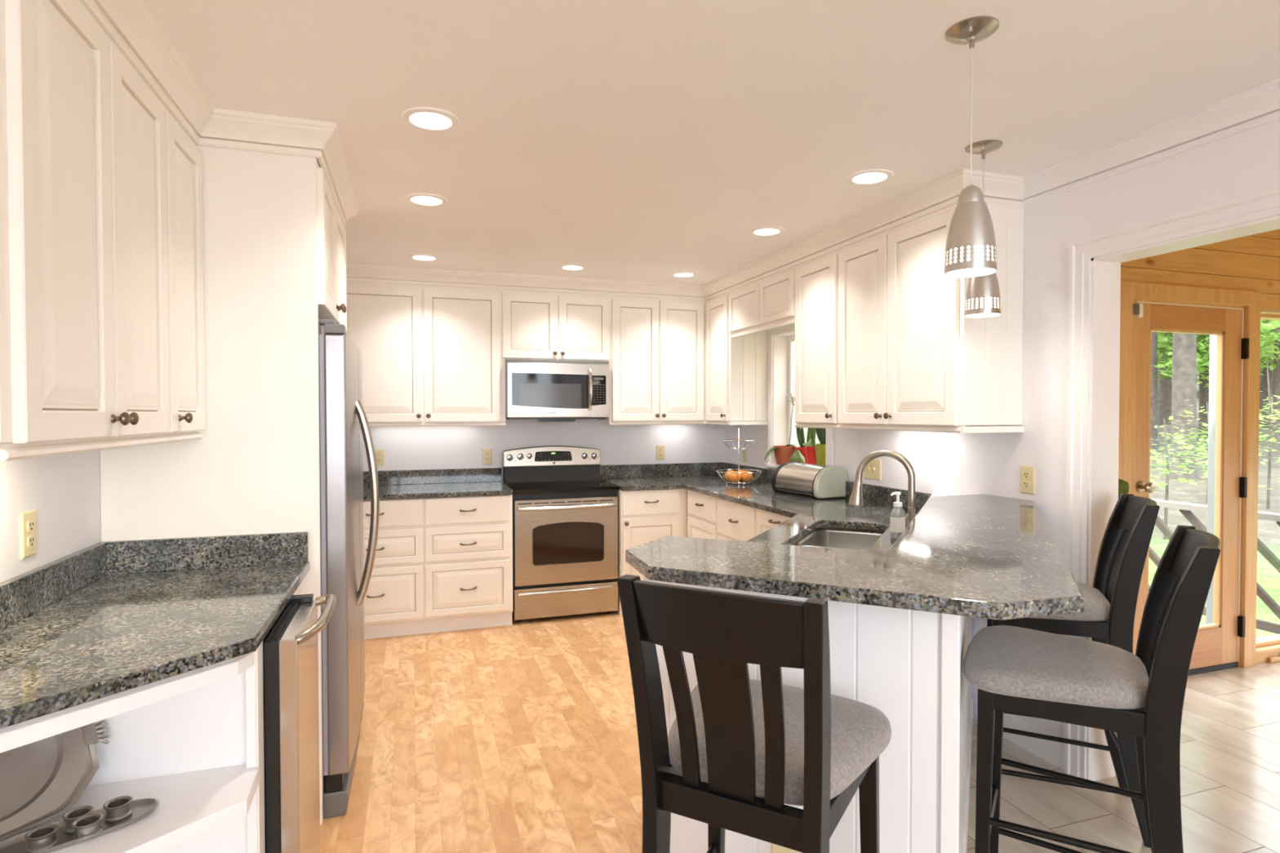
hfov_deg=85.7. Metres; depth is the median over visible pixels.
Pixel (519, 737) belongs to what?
floor
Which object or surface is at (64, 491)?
wall
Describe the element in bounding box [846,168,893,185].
recessed light
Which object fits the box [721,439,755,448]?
bowl
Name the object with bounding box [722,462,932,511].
backsplash
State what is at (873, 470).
light switch
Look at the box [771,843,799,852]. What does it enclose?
power outlet
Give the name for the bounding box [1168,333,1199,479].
tree
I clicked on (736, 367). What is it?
upper cabinet
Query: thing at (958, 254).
diffuser
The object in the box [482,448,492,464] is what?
power outlet
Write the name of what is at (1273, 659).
baseboard
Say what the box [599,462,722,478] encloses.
backsplash
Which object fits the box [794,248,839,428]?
upper cabinet
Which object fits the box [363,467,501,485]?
backsplash
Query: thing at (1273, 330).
tree
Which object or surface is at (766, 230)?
recessed light
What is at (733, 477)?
orange
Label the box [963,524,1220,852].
bar stool
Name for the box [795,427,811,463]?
potted plant
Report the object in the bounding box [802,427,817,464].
potted plant
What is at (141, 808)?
oval tray
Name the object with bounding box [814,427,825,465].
potted plant
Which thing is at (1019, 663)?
seat cushion
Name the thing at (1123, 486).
floor plant
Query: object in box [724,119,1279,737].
wall
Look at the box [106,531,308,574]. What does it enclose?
backsplash
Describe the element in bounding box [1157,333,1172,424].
tree
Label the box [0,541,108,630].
backsplash
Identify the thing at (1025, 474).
receptacle
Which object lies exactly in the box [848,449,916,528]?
faucet
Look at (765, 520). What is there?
base cabinet
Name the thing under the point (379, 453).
power outlet
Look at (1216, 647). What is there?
door
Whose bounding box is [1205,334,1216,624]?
porch post
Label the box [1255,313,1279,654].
window
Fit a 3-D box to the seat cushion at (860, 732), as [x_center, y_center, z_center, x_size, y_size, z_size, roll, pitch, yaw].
[0.273,0.635,1.453,0.450,0.076,0.418,0,1,29]
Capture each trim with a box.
[79,0,359,226]
[346,168,1025,300]
[1021,77,1279,205]
[1063,186,1279,781]
[1118,280,1261,667]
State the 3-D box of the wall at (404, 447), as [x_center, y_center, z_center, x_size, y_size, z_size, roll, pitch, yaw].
[-0.868,0.130,5.288,3.531,2.393,0.120,0,1,-18]
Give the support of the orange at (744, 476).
in the fruit basket
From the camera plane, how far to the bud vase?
4.64 m
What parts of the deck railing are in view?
rail, rail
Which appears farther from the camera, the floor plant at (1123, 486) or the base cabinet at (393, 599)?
the base cabinet at (393, 599)
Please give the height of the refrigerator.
1.752 m
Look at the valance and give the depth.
4.42 m
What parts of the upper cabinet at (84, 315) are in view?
door, light rail, knob, knob, door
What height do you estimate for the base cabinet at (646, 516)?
0.885 m
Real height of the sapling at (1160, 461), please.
1.902 m
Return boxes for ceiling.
[143,0,1279,285]
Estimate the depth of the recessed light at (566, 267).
4.55 m
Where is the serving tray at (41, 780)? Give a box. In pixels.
[0,719,109,840]
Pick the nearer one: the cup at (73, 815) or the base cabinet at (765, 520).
the cup at (73, 815)
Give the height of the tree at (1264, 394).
11.018 m
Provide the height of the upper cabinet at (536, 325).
0.508 m
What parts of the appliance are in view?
door, door, handle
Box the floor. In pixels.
[320,611,1279,852]
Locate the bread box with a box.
[771,462,847,499]
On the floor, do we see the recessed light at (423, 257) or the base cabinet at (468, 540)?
the base cabinet at (468, 540)
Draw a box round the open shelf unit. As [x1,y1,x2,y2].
[0,640,265,852]
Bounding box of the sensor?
[1133,303,1142,317]
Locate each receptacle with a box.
[26,520,35,532]
[26,535,35,547]
[1022,471,1030,478]
[1022,480,1030,488]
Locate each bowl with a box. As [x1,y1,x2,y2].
[715,469,761,484]
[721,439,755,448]
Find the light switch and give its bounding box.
[863,458,881,480]
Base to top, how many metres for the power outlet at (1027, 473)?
0.116 m
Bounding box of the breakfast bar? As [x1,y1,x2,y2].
[625,493,1084,620]
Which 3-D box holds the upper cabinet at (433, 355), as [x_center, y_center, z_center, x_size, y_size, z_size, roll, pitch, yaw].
[-1.577,-0.490,4.775,1.240,0.974,0.388,0,1,-18]
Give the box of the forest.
[794,371,1279,637]
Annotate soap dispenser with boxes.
[889,491,905,538]
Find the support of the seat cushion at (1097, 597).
on the bar stool at (1108, 617)
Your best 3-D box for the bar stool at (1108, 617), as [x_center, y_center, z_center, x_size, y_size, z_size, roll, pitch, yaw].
[1.524,0.811,2.507,0.547,1.122,0.450,0,1,24]
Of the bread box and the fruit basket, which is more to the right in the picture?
the bread box
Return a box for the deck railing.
[1148,498,1279,634]
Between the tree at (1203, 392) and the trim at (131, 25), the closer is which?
the trim at (131, 25)
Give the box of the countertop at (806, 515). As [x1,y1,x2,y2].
[599,462,932,552]
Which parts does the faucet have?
lever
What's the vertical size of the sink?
0.169 m
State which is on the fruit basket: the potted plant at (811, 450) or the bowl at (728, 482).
the bowl at (728, 482)
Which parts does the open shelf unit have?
rail, shelf, panel, post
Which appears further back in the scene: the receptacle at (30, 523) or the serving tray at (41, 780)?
the receptacle at (30, 523)
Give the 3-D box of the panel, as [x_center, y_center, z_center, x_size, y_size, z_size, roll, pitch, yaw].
[-1.402,0.223,2.277,0.628,2.314,0.019,0,1,-18]
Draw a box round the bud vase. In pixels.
[788,447,805,462]
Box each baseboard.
[1002,713,1064,770]
[1267,655,1279,662]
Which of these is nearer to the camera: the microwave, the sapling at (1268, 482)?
the microwave
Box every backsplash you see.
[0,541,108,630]
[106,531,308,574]
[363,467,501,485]
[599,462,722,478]
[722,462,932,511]
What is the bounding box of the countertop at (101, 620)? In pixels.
[0,531,310,728]
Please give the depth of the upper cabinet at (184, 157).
2.06 m
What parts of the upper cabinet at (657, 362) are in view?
door, light rail, door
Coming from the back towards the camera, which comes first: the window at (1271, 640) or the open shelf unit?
the window at (1271, 640)
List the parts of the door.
handle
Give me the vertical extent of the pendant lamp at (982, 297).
0.615 m
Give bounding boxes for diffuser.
[949,244,993,263]
[968,297,998,309]
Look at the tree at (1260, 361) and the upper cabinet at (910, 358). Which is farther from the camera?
the tree at (1260, 361)
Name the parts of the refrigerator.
door, door, handle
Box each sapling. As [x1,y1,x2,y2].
[1149,418,1279,539]
[1151,402,1279,504]
[1160,363,1279,509]
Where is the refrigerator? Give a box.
[318,319,379,818]
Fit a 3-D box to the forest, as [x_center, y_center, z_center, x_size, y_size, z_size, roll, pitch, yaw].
[15.589,-1.840,29.331,72.000,7.041,74.000,0,1,-18]
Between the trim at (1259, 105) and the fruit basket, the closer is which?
the trim at (1259, 105)
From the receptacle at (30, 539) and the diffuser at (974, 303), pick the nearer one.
the receptacle at (30, 539)
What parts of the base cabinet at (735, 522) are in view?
door, pull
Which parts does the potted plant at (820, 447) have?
pot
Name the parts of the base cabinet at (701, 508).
drawer, door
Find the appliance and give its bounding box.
[262,593,336,852]
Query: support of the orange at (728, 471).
in the fruit basket
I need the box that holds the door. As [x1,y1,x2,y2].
[1133,300,1248,675]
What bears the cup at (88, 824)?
on the oval tray at (141, 808)
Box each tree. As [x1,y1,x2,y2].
[1150,326,1277,450]
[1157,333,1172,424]
[1163,320,1274,440]
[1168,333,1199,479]
[1196,319,1279,454]
[1196,360,1273,394]
[1258,354,1274,427]
[1259,320,1274,364]
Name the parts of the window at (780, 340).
sill, sash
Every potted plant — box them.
[764,393,797,465]
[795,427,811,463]
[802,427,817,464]
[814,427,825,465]
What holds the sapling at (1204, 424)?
on the forest
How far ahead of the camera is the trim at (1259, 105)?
2.34 m
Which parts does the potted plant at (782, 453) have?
pot, flower stem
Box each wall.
[0,450,101,582]
[362,418,724,537]
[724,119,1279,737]
[1120,229,1279,663]
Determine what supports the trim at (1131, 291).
attached to the wall at (1251, 263)
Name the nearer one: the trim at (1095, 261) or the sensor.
the trim at (1095, 261)
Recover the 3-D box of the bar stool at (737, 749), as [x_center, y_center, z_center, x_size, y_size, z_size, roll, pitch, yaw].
[0.242,0.832,1.400,0.450,1.122,0.547,0,1,29]
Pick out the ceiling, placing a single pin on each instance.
(635, 140)
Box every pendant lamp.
[944,15,999,277]
[964,139,1003,317]
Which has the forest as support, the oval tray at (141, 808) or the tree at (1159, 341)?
the tree at (1159, 341)
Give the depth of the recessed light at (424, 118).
2.27 m
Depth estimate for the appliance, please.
1.70 m
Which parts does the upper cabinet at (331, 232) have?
door, knob, door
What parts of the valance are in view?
false panel, false panel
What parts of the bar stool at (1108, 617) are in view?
leg, leg, leg, leg, rail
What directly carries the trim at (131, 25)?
attached to the wall at (64, 491)
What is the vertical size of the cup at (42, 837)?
0.029 m
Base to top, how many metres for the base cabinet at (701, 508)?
0.885 m
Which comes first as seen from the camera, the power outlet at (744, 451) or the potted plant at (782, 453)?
the potted plant at (782, 453)
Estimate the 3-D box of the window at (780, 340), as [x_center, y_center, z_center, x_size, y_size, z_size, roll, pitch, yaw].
[1.120,-0.198,4.655,0.188,1.025,0.833,0,1,-18]
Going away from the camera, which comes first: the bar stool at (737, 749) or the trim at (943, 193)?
the bar stool at (737, 749)
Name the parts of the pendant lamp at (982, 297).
lamp shade, cord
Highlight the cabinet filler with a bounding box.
[293,577,305,595]
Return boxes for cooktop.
[503,480,618,494]
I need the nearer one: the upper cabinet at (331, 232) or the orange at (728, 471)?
the upper cabinet at (331, 232)
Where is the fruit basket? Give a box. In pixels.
[715,425,761,484]
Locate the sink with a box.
[791,528,884,551]
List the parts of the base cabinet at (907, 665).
panel, corner trim, corner trim, panel, baseboard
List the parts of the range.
knob, knob, control panel, storage drawer, oven door, handle, handle, window trim, knob, knob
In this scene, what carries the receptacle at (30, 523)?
attached to the power outlet at (28, 520)
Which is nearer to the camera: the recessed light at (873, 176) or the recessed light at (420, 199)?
the recessed light at (873, 176)
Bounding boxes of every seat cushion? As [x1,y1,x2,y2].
[667,679,891,805]
[963,625,1149,709]
[1029,582,1110,621]
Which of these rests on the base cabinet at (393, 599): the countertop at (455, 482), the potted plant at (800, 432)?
the countertop at (455, 482)
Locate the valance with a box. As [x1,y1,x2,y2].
[728,265,796,337]
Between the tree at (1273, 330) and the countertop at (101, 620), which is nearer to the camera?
the countertop at (101, 620)
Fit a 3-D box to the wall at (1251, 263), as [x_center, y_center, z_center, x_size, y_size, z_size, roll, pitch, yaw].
[3.299,0.098,3.883,3.504,2.495,0.120,0,1,-18]
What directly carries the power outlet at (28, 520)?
attached to the wall at (64, 491)
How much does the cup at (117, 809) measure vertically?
0.029 m
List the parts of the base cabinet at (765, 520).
door, pull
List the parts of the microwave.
door, handle, control panel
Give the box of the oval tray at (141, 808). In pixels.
[0,798,159,852]
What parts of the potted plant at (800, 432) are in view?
pot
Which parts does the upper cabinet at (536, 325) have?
door, door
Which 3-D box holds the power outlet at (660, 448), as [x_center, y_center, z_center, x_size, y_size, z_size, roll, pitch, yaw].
[0.166,0.209,5.562,0.072,0.116,0.009,0,1,-18]
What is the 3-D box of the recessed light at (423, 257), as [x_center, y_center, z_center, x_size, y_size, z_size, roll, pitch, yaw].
[-1.336,-1.045,4.270,0.186,0.006,0.186,0,1,-18]
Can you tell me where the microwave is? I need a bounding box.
[505,359,608,422]
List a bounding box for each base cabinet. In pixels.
[363,497,424,639]
[422,494,512,633]
[616,488,686,614]
[643,493,973,852]
[687,489,719,539]
[716,497,755,542]
[755,508,884,536]
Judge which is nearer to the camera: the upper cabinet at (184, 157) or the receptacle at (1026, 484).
the upper cabinet at (184, 157)
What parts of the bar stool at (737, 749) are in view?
leg, leg, rail, rail, leg, leg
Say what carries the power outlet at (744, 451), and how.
attached to the wall at (1246, 162)
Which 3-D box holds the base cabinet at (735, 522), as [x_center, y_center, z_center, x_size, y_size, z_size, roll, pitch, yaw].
[0.847,0.899,4.311,0.630,0.885,0.531,0,1,-18]
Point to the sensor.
(1137, 308)
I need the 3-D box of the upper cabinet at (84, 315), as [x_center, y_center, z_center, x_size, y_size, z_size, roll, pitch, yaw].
[-1.310,-0.433,1.502,0.325,0.974,0.797,0,1,-18]
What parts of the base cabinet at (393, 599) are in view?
pull, pull, drawer, drawer, drawer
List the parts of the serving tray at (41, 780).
handle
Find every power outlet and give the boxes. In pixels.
[19,509,37,559]
[374,449,384,466]
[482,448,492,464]
[656,444,664,459]
[742,447,746,462]
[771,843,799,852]
[1020,465,1035,494]
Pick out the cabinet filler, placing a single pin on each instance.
(300, 590)
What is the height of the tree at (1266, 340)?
9.013 m
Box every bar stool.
[617,574,891,852]
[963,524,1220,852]
[986,493,1159,848]
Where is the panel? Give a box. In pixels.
[99,145,323,825]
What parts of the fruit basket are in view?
rod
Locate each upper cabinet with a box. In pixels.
[0,0,169,461]
[161,108,205,443]
[316,158,346,332]
[346,280,506,426]
[502,289,609,361]
[597,295,706,425]
[705,291,768,425]
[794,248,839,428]
[837,203,1024,432]
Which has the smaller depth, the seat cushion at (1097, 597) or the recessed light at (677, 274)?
the seat cushion at (1097, 597)
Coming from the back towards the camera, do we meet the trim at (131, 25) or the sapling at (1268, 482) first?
the sapling at (1268, 482)
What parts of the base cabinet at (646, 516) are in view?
drawer, door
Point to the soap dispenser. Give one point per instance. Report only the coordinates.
(897, 518)
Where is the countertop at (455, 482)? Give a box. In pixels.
[363,467,512,500]
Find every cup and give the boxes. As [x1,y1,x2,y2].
[24,824,58,852]
[62,805,93,833]
[71,813,103,841]
[102,795,133,822]
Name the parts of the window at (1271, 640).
sill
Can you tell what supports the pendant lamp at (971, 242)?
hanging from the ceiling
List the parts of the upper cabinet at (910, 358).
door, knob, knob, light rail, door, light rail, panel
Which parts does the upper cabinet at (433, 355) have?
door, light rail, door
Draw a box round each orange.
[724,470,733,481]
[728,471,741,482]
[741,471,752,481]
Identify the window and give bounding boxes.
[764,323,834,470]
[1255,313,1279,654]
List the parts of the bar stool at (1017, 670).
leg, foot rail, leg, leg, leg, rail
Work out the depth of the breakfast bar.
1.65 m
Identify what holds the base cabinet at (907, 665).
on the floor
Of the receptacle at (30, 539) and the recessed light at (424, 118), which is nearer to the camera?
the receptacle at (30, 539)
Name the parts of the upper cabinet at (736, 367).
light rail, door, panel, light rail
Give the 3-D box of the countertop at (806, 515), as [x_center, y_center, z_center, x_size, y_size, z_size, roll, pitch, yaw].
[0.469,0.399,3.715,1.713,0.134,3.712,0,1,-18]
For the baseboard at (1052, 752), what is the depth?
2.87 m
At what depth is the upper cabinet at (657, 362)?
5.17 m
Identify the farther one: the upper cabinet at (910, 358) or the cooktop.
the cooktop
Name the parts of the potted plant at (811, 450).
pot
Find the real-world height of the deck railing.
0.900 m
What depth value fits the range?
4.79 m
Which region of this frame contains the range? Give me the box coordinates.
[502,445,618,622]
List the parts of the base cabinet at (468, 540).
drawer, drawer, drawer, pull, pull, pull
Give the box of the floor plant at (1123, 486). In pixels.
[1118,478,1128,498]
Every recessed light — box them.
[400,106,459,132]
[404,193,448,206]
[408,253,439,261]
[558,264,586,271]
[670,271,697,277]
[749,226,784,235]
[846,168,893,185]

